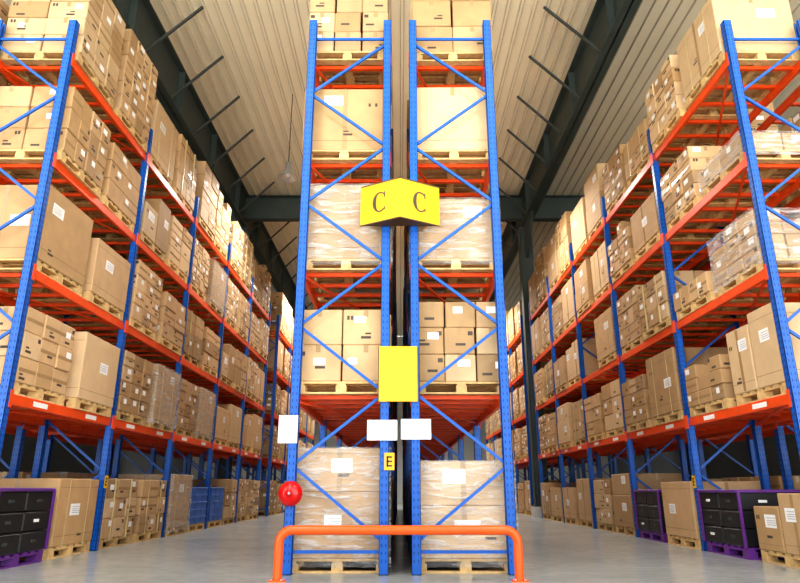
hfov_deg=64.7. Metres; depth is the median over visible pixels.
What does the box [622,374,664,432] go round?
wooden pallet
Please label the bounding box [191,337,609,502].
wall
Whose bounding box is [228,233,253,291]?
wooden pallet
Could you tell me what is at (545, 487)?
pallet
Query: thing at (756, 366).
pallet
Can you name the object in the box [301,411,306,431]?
pallet
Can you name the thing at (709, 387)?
wooden pallet
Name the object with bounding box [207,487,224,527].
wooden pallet
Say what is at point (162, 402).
pallet
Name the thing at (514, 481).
wooden pallet
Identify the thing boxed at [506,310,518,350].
wooden pallet
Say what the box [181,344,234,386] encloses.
pallet
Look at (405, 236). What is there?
pallet
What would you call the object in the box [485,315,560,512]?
rack
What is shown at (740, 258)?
wooden pallet
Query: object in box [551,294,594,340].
wooden pallet
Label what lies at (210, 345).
wooden pallet
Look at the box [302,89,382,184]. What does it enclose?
pallet
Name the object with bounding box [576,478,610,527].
pallet
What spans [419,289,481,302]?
pallet
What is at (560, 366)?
pallet
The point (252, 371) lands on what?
wooden pallet
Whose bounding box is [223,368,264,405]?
pallet
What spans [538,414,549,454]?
stack
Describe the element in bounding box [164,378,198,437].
wooden pallet
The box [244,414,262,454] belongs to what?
pallet
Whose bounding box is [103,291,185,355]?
carton
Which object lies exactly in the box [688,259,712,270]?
wooden pallet
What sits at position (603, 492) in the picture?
carton
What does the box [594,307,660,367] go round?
pallet
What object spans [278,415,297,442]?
plate
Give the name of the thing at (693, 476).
label
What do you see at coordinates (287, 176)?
lamp
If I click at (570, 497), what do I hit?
pallet
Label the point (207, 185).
cartons
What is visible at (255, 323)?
wooden pallet
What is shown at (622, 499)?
pallet
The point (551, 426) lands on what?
stack
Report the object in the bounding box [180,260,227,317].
pallet
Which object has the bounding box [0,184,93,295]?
pallet
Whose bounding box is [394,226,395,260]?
wooden pallet
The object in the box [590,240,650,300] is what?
pallet
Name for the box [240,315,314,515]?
rack
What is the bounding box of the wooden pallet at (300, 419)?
[299,409,301,428]
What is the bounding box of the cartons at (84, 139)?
[0,86,110,197]
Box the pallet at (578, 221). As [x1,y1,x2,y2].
[570,197,604,258]
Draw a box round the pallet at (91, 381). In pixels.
[43,332,119,416]
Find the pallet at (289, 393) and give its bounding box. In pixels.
[264,393,289,421]
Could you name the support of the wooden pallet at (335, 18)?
on the rack at (345, 417)
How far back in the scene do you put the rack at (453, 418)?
7.90 m
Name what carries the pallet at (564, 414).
on the rack at (786, 407)
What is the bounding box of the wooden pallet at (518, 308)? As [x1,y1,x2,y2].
[514,300,542,335]
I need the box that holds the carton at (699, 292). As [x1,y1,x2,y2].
[673,271,785,320]
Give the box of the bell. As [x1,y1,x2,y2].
[278,481,302,505]
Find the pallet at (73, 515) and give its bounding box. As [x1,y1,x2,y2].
[0,478,98,559]
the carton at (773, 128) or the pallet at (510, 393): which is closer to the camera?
the carton at (773, 128)
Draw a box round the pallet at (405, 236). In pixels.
[405,236,406,283]
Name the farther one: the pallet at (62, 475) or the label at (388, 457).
the pallet at (62, 475)
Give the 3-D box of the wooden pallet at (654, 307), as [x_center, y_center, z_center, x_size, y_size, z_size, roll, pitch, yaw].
[4.889,0.262,10.909,1.124,0.944,1.142,0,-17,-1]
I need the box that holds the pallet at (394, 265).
[394,265,394,309]
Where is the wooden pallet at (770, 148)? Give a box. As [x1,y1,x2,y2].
[699,132,799,198]
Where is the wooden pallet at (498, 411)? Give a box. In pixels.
[496,409,500,429]
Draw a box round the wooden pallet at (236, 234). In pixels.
[210,221,244,277]
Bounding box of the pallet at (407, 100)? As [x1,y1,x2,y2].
[407,100,408,128]
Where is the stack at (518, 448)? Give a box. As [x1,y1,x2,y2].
[514,428,522,460]
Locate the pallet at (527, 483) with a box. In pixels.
[524,480,558,514]
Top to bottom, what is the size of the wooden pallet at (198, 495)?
0.890 m
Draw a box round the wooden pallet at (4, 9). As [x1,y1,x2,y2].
[0,0,12,85]
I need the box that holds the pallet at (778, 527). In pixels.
[753,493,799,568]
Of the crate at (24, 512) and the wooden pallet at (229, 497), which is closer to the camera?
the crate at (24, 512)
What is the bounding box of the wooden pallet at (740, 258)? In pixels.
[712,210,799,296]
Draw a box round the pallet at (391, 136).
[390,136,391,178]
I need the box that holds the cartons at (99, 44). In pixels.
[0,0,125,108]
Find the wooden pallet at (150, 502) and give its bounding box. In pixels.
[118,480,166,542]
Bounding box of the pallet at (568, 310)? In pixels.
[561,277,595,329]
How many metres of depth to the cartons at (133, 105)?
10.44 m
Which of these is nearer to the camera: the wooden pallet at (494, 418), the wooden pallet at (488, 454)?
the wooden pallet at (494, 418)
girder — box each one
[112,0,311,317]
[488,0,641,301]
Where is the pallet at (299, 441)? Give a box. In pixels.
[298,440,301,447]
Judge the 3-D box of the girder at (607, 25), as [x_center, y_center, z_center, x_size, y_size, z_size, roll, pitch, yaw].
[3.976,-3.037,22.959,1.488,1.307,46.000,0,-17,0]
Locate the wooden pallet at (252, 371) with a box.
[212,357,257,400]
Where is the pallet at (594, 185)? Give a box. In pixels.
[584,163,630,241]
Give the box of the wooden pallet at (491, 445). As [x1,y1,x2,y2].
[490,444,493,460]
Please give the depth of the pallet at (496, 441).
28.59 m
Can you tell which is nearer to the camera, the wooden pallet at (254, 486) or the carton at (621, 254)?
the carton at (621, 254)
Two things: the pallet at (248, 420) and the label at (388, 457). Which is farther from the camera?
the pallet at (248, 420)
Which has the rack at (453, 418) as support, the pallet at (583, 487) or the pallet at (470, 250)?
the pallet at (470, 250)
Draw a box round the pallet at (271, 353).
[255,339,283,375]
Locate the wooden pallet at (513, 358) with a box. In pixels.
[510,351,523,381]
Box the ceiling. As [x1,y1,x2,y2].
[3,0,799,336]
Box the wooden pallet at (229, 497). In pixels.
[191,479,237,524]
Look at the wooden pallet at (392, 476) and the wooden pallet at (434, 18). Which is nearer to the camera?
the wooden pallet at (434, 18)
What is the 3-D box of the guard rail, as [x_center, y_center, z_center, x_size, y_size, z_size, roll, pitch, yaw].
[-0.015,2.540,6.141,2.500,0.505,0.170,0,-17,0]
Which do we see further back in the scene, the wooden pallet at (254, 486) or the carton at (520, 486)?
the carton at (520, 486)
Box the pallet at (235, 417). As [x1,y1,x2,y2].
[217,404,241,449]
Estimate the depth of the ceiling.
16.92 m
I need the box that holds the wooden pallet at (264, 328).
[242,319,269,360]
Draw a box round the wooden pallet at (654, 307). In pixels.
[637,270,733,340]
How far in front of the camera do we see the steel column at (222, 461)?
20.77 m
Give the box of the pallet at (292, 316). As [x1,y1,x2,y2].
[283,316,293,348]
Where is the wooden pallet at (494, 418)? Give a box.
[492,412,497,432]
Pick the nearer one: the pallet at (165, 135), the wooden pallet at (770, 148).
the wooden pallet at (770, 148)
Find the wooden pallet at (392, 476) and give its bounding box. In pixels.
[392,476,393,524]
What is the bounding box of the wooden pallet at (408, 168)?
[407,142,478,198]
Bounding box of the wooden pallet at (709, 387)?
[684,354,757,416]
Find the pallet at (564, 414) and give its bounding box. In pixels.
[557,402,574,449]
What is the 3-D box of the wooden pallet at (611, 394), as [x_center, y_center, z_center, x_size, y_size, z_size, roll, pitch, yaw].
[4.922,2.429,13.053,1.110,1.089,1.140,0,-17,-1]
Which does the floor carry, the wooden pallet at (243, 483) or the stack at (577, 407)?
the wooden pallet at (243, 483)
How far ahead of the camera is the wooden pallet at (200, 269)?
13.87 m
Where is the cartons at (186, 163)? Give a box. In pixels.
[145,134,197,214]
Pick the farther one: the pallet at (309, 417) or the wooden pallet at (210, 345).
the pallet at (309, 417)
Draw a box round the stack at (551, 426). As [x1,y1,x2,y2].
[546,412,557,451]
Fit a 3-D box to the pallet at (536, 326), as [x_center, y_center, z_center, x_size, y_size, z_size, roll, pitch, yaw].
[4.907,1.546,20.387,1.102,1.161,1.140,0,-17,1]
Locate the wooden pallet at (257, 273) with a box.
[238,259,262,303]
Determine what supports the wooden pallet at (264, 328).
on the rack at (13, 407)
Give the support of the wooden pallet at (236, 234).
on the rack at (13, 407)
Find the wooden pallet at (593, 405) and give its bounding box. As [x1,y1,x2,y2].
[584,393,605,442]
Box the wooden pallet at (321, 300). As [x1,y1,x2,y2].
[318,243,392,320]
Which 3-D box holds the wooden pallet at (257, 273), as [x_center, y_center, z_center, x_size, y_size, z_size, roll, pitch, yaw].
[-4.936,-0.272,19.566,1.106,1.139,1.141,0,-17,-1]
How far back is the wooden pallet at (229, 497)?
16.19 m
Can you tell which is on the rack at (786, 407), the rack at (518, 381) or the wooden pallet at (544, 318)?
the wooden pallet at (544, 318)
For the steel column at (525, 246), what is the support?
on the floor
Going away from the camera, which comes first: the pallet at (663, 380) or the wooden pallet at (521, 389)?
the pallet at (663, 380)
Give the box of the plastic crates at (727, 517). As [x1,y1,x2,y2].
[697,490,799,559]
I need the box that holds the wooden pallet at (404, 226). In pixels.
[404,226,404,259]
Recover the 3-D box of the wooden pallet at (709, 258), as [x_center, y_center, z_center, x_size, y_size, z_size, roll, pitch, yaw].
[6.225,-1.263,11.387,1.112,1.139,1.140,0,-17,0]
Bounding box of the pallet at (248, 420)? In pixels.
[242,415,252,451]
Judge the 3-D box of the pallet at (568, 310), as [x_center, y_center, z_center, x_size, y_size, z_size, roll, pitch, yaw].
[4.931,0.342,16.540,1.098,1.159,1.140,0,-17,0]
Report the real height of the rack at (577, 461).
6.900 m
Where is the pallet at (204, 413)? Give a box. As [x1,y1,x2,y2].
[193,387,215,442]
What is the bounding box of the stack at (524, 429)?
[521,426,557,458]
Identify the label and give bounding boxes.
[104,475,108,487]
[384,453,393,469]
[691,475,695,487]
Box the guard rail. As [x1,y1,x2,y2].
[268,525,528,582]
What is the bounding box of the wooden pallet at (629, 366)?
[626,366,634,376]
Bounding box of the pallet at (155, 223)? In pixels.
[91,199,170,261]
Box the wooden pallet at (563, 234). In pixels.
[555,211,591,277]
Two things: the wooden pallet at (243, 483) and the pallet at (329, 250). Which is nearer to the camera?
the pallet at (329, 250)
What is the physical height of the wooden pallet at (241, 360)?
1.059 m
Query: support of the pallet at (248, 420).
on the rack at (13, 407)
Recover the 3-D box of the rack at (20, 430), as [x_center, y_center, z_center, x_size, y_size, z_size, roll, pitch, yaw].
[-6.260,1.658,14.018,1.112,6.900,13.636,0,-17,0]
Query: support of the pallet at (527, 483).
on the floor
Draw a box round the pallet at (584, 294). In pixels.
[574,259,611,317]
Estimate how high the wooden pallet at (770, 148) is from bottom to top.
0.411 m
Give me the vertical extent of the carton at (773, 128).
1.439 m
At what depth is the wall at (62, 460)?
26.93 m
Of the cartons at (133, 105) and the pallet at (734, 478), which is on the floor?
the pallet at (734, 478)
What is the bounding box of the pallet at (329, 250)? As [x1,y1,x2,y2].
[306,185,391,296]
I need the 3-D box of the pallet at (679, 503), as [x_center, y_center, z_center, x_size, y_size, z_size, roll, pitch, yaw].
[4.899,3.477,9.892,1.098,0.959,1.140,0,-17,0]
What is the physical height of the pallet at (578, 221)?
1.241 m
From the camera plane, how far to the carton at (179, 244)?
12.50 m
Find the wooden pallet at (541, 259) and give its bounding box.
[535,247,560,304]
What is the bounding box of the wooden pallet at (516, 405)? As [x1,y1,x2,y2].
[512,388,520,419]
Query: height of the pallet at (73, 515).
0.981 m
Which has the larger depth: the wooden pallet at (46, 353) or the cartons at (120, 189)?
the cartons at (120, 189)
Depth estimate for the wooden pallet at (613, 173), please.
12.94 m
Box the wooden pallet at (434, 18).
[411,0,492,84]
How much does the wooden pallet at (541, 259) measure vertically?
1.539 m
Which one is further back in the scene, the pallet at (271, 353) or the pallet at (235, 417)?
the pallet at (271, 353)
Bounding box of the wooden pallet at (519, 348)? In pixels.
[516,343,548,375]
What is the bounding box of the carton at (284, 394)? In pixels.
[280,390,287,414]
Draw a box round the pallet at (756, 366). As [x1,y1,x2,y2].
[726,302,799,405]
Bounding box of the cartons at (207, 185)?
[171,161,218,241]
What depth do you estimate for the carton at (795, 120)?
9.18 m
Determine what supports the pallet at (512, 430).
on the rack at (518, 381)
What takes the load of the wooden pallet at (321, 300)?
on the rack at (345, 417)
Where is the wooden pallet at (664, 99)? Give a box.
[645,55,737,152]
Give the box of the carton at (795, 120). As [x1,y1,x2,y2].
[779,112,799,197]
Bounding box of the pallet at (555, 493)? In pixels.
[550,488,563,521]
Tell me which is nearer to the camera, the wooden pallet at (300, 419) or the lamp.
the lamp
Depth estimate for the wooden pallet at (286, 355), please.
24.26 m
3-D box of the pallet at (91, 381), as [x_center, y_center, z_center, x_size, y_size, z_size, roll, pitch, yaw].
[-4.899,1.227,9.166,1.098,1.059,1.140,0,-17,-1]
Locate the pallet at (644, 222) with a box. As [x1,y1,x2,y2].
[630,192,719,261]
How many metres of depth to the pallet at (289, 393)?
25.13 m
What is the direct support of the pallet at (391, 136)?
on the rack at (345, 417)
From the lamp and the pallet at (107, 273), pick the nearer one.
the pallet at (107, 273)
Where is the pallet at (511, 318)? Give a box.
[508,307,520,343]
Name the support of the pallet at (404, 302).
on the rack at (453, 418)
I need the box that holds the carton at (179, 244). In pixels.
[122,215,192,283]
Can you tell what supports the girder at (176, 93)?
on the steel column at (222, 461)
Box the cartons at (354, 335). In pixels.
[301,309,391,394]
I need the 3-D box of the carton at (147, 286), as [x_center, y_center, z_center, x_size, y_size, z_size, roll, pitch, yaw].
[-4.907,0.170,10.943,1.108,1.139,1.142,0,-17,-1]
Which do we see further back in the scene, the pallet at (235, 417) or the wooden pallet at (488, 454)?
the wooden pallet at (488, 454)
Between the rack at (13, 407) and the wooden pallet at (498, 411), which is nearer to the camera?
the rack at (13, 407)
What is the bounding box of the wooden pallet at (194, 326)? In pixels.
[134,309,203,367]
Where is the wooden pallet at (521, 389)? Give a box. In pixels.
[519,385,553,415]
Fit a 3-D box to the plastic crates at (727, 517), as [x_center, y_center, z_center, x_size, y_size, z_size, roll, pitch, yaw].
[4.904,3.126,8.572,1.130,0.840,1.170,0,-17,0]
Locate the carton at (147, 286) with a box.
[66,260,162,340]
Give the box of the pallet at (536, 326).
[531,318,566,360]
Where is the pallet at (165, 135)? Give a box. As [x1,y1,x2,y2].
[123,100,177,188]
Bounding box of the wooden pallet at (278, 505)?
[261,484,281,513]
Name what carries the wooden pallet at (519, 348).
on the rack at (518, 381)
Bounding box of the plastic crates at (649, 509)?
[633,490,680,542]
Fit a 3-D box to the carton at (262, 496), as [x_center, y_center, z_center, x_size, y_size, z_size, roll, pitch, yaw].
[-4.933,7.102,21.759,1.110,1.139,1.140,0,-17,0]
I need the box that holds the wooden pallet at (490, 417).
[489,415,492,434]
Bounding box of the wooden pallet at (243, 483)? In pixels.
[203,479,248,521]
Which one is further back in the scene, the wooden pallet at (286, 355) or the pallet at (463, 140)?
the wooden pallet at (286, 355)
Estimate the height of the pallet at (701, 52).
1.091 m
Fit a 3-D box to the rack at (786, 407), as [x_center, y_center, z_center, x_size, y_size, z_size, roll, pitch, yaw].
[4.920,1.658,14.018,1.112,6.900,13.636,0,-17,0]
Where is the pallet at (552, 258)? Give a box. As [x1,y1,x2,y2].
[546,233,571,290]
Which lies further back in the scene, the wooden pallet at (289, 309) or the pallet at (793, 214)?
the wooden pallet at (289, 309)
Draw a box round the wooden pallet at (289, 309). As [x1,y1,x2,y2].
[269,302,292,343]
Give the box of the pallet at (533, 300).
[528,271,552,315]
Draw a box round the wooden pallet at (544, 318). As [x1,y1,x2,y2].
[540,307,571,351]
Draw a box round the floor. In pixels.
[0,503,799,582]
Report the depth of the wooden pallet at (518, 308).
23.49 m
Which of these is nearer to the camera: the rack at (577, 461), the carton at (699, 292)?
the carton at (699, 292)
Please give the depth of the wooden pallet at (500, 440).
27.55 m
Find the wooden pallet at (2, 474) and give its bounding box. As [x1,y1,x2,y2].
[0,472,59,477]
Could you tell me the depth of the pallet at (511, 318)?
24.72 m
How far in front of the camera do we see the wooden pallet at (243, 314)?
17.66 m
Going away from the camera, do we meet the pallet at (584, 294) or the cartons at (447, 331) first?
the cartons at (447, 331)
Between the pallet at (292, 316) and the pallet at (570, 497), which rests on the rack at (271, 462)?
the pallet at (292, 316)
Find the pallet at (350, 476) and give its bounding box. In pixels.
[292,448,391,572]
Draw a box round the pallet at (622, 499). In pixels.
[611,473,681,535]
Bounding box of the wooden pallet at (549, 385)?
[544,359,587,399]
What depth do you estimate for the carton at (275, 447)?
21.90 m
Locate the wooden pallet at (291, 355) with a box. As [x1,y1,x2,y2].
[280,355,291,386]
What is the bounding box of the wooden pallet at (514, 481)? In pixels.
[514,481,524,512]
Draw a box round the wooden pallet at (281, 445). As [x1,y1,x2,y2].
[265,432,284,459]
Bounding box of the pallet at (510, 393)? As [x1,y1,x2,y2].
[510,393,525,421]
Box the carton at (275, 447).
[242,425,278,458]
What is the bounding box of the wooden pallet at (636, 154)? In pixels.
[623,118,680,188]
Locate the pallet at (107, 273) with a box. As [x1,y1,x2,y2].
[14,238,130,320]
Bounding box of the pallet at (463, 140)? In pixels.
[417,87,488,197]
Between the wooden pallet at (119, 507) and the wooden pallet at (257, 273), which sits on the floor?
the wooden pallet at (119, 507)
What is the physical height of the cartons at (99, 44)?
1.539 m
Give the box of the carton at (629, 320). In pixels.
[616,285,697,354]
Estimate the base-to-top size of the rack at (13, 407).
6.900 m
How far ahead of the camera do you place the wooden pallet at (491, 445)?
30.01 m
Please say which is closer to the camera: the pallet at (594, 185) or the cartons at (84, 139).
the cartons at (84, 139)
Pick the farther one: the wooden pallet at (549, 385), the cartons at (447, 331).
the wooden pallet at (549, 385)
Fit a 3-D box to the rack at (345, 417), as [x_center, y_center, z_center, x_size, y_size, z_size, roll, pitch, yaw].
[-0.670,2.869,17.883,1.112,6.900,21.736,0,-17,0]
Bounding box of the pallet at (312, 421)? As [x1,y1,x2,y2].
[310,418,314,436]
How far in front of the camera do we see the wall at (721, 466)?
26.86 m
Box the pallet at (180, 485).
[118,474,193,536]
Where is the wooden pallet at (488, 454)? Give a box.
[486,443,492,460]
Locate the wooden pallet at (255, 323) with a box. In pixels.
[223,312,259,351]
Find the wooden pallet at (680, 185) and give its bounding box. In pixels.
[660,145,768,231]
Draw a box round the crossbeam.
[231,195,584,221]
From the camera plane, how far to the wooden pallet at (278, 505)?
22.59 m
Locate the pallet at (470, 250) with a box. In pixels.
[408,199,493,293]
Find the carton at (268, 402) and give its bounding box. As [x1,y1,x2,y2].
[246,384,280,415]
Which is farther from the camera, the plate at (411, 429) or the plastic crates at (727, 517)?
the plastic crates at (727, 517)
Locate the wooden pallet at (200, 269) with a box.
[162,238,209,301]
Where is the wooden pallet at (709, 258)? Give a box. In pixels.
[706,254,712,261]
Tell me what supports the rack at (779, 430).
on the floor
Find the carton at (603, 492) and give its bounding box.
[593,480,615,531]
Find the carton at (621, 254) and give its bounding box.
[607,221,687,283]
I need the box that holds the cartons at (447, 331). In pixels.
[419,301,505,394]
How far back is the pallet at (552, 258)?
18.18 m
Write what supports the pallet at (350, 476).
on the floor
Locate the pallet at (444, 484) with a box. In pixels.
[420,461,507,572]
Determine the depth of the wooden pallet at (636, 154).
11.65 m
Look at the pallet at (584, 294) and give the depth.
14.98 m
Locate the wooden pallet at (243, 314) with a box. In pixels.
[209,293,249,341]
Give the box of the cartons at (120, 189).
[67,142,140,232]
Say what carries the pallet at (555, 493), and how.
on the floor
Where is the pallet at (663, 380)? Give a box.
[645,347,727,425]
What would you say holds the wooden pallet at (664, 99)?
on the rack at (786, 407)
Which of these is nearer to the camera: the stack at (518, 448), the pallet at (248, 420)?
the pallet at (248, 420)
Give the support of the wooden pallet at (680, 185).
on the rack at (786, 407)
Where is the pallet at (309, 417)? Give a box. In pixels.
[307,415,310,434]
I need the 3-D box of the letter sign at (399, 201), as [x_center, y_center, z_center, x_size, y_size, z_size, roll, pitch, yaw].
[0.000,-1.069,7.573,0.966,0.522,0.295,0,-17,0]
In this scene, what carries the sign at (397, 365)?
attached to the rack at (345, 417)
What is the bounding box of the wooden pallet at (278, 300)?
[255,292,286,336]
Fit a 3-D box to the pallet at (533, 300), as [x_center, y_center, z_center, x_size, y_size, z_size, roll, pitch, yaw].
[4.911,0.077,20.845,1.098,1.239,1.140,0,-17,0]
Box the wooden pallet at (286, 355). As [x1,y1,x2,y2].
[267,348,289,380]
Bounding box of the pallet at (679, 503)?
[661,481,760,549]
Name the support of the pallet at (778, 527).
on the floor
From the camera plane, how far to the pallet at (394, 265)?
15.08 m
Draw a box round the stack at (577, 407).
[571,399,585,445]
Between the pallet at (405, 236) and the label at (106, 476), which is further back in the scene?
the pallet at (405, 236)
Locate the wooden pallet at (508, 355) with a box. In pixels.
[508,355,519,386]
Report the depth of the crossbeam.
23.38 m
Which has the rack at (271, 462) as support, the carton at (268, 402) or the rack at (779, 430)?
the carton at (268, 402)
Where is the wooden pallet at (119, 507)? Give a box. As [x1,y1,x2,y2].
[72,478,137,549]
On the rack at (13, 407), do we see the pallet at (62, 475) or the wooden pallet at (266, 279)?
the wooden pallet at (266, 279)
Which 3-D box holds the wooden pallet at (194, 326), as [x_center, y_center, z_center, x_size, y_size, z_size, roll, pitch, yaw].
[-4.946,1.013,13.506,1.124,1.064,1.141,0,-17,0]
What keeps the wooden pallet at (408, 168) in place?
on the rack at (453, 418)
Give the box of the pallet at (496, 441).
[495,439,498,460]
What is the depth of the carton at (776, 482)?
9.54 m
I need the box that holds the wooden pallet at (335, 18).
[307,0,388,84]
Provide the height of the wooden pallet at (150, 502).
1.004 m
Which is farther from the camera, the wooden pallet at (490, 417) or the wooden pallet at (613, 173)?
the wooden pallet at (490, 417)
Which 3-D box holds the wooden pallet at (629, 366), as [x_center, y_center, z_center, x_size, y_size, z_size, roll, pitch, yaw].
[6.277,1.801,16.080,1.104,1.099,1.144,0,-17,0]
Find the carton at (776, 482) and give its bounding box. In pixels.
[740,476,799,489]
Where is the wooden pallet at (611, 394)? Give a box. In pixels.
[601,378,635,437]
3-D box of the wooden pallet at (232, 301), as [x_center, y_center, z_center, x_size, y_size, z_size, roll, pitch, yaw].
[-4.921,0.354,16.544,1.113,1.139,1.141,0,-17,-1]
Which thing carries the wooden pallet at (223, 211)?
on the rack at (13, 407)
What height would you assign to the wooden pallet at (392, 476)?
1.064 m
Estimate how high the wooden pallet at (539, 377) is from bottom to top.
1.039 m
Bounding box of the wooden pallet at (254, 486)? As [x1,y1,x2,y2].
[245,480,259,519]
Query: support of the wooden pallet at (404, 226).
on the rack at (453, 418)
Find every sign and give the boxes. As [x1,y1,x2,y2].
[360,177,439,226]
[378,346,418,401]
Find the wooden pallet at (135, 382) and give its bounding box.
[96,350,152,425]
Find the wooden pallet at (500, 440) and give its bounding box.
[499,438,501,457]
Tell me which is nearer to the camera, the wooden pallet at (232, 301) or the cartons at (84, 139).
the cartons at (84, 139)
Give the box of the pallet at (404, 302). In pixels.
[404,302,404,336]
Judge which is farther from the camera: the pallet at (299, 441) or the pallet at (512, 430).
the pallet at (299, 441)
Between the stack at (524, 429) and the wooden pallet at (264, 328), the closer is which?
the wooden pallet at (264, 328)
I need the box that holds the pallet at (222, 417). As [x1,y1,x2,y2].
[214,406,229,446]
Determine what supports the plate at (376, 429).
attached to the rack at (345, 417)
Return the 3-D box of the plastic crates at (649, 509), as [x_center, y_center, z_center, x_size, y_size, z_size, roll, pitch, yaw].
[4.920,3.933,11.147,1.130,0.840,1.170,0,-17,0]
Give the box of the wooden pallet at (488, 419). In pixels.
[485,418,489,436]
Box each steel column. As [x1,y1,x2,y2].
[218,210,249,478]
[517,210,548,517]
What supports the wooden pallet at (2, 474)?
on the floor
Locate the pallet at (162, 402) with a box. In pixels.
[133,364,179,432]
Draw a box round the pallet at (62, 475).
[59,472,95,477]
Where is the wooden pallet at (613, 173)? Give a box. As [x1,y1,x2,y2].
[602,144,653,215]
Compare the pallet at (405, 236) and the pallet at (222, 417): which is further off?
the pallet at (222, 417)
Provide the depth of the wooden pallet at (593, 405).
14.14 m
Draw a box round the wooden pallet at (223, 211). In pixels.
[196,190,231,260]
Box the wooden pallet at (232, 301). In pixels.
[201,278,239,330]
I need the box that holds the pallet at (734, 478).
[722,477,739,480]
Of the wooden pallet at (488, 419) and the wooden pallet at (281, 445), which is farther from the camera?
the wooden pallet at (488, 419)
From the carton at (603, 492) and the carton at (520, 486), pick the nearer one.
the carton at (603, 492)
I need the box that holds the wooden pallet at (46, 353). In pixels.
[0,306,74,405]
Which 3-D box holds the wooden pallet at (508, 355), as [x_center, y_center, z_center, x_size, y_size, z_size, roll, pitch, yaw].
[4.905,3.252,25.794,1.113,1.139,1.141,0,-17,-1]
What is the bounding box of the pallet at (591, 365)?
[566,339,618,386]
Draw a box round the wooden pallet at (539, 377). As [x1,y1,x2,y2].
[534,368,577,406]
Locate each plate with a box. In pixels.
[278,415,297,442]
[367,420,396,439]
[401,419,430,439]
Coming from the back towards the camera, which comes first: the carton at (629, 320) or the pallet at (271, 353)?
the pallet at (271, 353)
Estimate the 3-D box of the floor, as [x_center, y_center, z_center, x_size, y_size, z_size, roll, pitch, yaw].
[0.000,7.072,19.424,28.600,0.200,47.300,0,-17,0]
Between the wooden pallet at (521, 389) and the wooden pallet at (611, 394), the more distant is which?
the wooden pallet at (521, 389)
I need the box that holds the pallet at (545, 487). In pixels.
[541,483,576,519]
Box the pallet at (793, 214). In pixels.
[769,193,799,218]
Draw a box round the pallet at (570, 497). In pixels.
[562,488,579,524]
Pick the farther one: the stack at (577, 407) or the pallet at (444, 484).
the stack at (577, 407)
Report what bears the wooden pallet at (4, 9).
on the rack at (20, 430)
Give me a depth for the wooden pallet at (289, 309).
24.78 m
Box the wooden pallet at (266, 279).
[252,265,270,315]
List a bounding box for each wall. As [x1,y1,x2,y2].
[0,433,182,475]
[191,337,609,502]
[617,433,799,478]
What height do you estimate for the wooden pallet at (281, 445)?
0.994 m
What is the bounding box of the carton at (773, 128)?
[748,102,778,132]
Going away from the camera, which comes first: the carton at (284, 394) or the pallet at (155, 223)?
the pallet at (155, 223)
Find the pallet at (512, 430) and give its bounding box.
[512,430,513,460]
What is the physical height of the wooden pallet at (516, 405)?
1.099 m
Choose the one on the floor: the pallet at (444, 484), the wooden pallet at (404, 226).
the pallet at (444, 484)
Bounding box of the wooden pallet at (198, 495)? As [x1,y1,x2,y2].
[186,487,207,531]
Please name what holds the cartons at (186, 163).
on the rack at (13, 407)
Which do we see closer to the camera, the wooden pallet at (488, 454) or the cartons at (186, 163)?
the cartons at (186, 163)
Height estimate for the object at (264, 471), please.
6.900 m
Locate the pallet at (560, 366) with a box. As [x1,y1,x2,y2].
[553,355,604,394]
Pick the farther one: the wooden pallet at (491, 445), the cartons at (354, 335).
the wooden pallet at (491, 445)
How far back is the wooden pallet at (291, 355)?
25.47 m
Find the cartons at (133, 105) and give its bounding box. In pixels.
[91,29,157,152]
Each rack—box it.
[0,20,271,550]
[0,85,218,478]
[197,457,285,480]
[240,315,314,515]
[282,20,396,574]
[403,20,516,574]
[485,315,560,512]
[513,456,601,482]
[528,20,799,550]
[581,85,799,489]
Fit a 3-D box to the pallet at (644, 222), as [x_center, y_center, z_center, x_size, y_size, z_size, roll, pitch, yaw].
[4.920,-1.143,11.352,1.098,0.889,1.140,0,-17,0]
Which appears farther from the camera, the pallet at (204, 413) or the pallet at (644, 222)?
the pallet at (204, 413)
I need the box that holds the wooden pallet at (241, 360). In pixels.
[196,349,247,394]
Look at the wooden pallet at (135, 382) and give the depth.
10.42 m
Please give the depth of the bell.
6.63 m
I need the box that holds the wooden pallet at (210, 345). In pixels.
[163,327,220,377]
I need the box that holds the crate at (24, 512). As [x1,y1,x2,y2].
[0,488,55,569]
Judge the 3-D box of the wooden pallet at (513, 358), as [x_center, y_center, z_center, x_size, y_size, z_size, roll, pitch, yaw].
[4.902,2.911,24.463,1.124,0.994,1.142,0,-17,0]
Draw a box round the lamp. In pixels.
[278,94,297,182]
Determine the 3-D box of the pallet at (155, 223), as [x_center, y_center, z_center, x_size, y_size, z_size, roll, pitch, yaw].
[-4.914,-1.212,11.382,1.098,1.039,1.140,0,-17,0]
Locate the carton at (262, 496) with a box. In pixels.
[254,480,276,515]
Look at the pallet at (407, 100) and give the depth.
11.41 m
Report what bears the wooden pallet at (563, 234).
on the rack at (786, 407)
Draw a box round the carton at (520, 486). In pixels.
[517,483,525,513]
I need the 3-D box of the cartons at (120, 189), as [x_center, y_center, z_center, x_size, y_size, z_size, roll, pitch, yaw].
[-4.926,-1.628,10.054,1.107,1.039,1.141,0,-17,-1]
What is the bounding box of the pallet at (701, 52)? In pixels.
[677,0,799,108]
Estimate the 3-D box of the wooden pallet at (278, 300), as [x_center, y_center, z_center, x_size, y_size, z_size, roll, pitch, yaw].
[-4.888,0.872,23.716,1.110,1.439,1.140,0,-17,-1]
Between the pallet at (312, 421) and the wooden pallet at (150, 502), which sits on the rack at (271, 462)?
the pallet at (312, 421)

